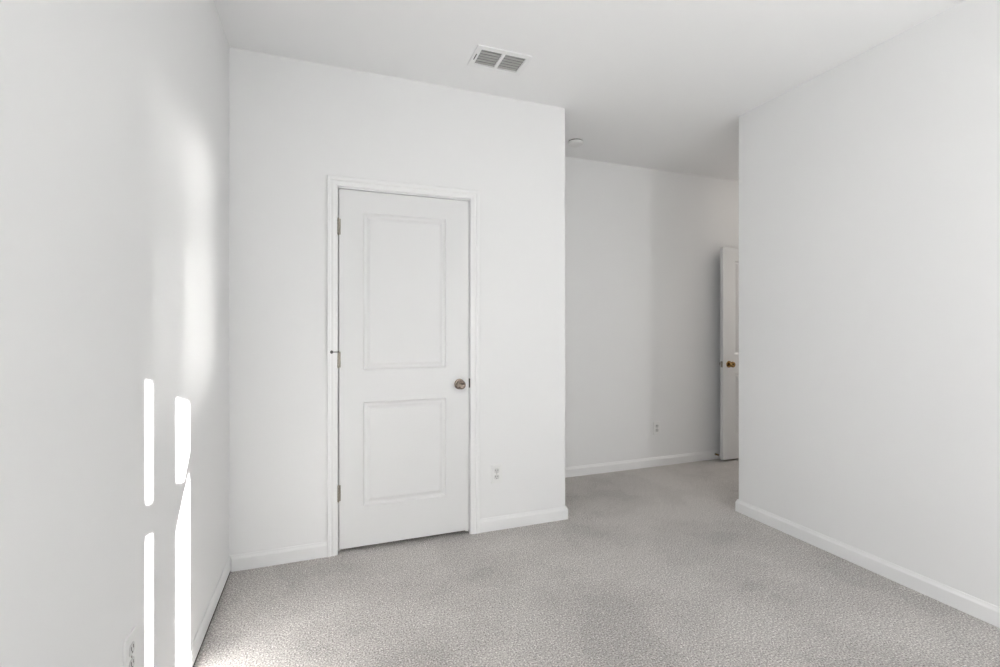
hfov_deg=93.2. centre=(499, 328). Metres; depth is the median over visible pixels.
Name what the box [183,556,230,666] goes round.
baseboard
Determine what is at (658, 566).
floor
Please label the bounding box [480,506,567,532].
baseboard
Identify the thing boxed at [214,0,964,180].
ceiling
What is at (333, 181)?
door frame
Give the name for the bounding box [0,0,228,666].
wall
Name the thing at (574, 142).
smoke detector
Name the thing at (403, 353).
door
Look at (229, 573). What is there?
strip
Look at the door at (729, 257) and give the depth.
4.54 m
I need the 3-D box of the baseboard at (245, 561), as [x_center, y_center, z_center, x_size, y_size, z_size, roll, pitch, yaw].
[-1.189,1.226,2.552,0.479,0.083,0.012,0,0,-20]
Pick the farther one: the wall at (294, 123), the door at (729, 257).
the door at (729, 257)
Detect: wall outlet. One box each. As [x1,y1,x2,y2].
[123,626,135,666]
[491,464,501,483]
[653,421,659,434]
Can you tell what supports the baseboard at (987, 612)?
attached to the wall at (869, 187)
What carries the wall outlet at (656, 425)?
attached to the wall at (643, 245)
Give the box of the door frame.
[327,174,479,556]
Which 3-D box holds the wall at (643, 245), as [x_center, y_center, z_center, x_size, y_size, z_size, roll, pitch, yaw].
[1.276,-0.103,4.377,6.369,2.743,0.120,0,0,-20]
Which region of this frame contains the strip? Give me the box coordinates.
[193,573,229,666]
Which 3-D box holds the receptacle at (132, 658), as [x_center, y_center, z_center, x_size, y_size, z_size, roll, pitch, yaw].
[-0.939,0.856,1.207,0.002,0.029,0.033,0,0,-20]
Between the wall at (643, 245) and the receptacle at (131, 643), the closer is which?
the receptacle at (131, 643)
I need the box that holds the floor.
[194,458,999,666]
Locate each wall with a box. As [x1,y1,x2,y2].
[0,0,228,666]
[229,47,564,554]
[565,157,738,466]
[739,0,999,606]
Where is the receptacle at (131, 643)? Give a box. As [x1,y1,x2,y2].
[129,641,134,656]
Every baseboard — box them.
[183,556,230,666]
[229,541,326,571]
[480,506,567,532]
[565,450,719,477]
[735,499,999,627]
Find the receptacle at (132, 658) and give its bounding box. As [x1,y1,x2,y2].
[129,656,134,666]
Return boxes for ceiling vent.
[467,44,532,75]
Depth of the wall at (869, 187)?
2.43 m
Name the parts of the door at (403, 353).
knob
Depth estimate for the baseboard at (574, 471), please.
4.30 m
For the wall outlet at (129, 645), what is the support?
attached to the wall at (114, 114)
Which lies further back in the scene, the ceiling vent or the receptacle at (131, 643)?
the ceiling vent
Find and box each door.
[330,189,469,549]
[720,247,738,459]
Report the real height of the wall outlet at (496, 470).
0.118 m
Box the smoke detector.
[568,138,582,147]

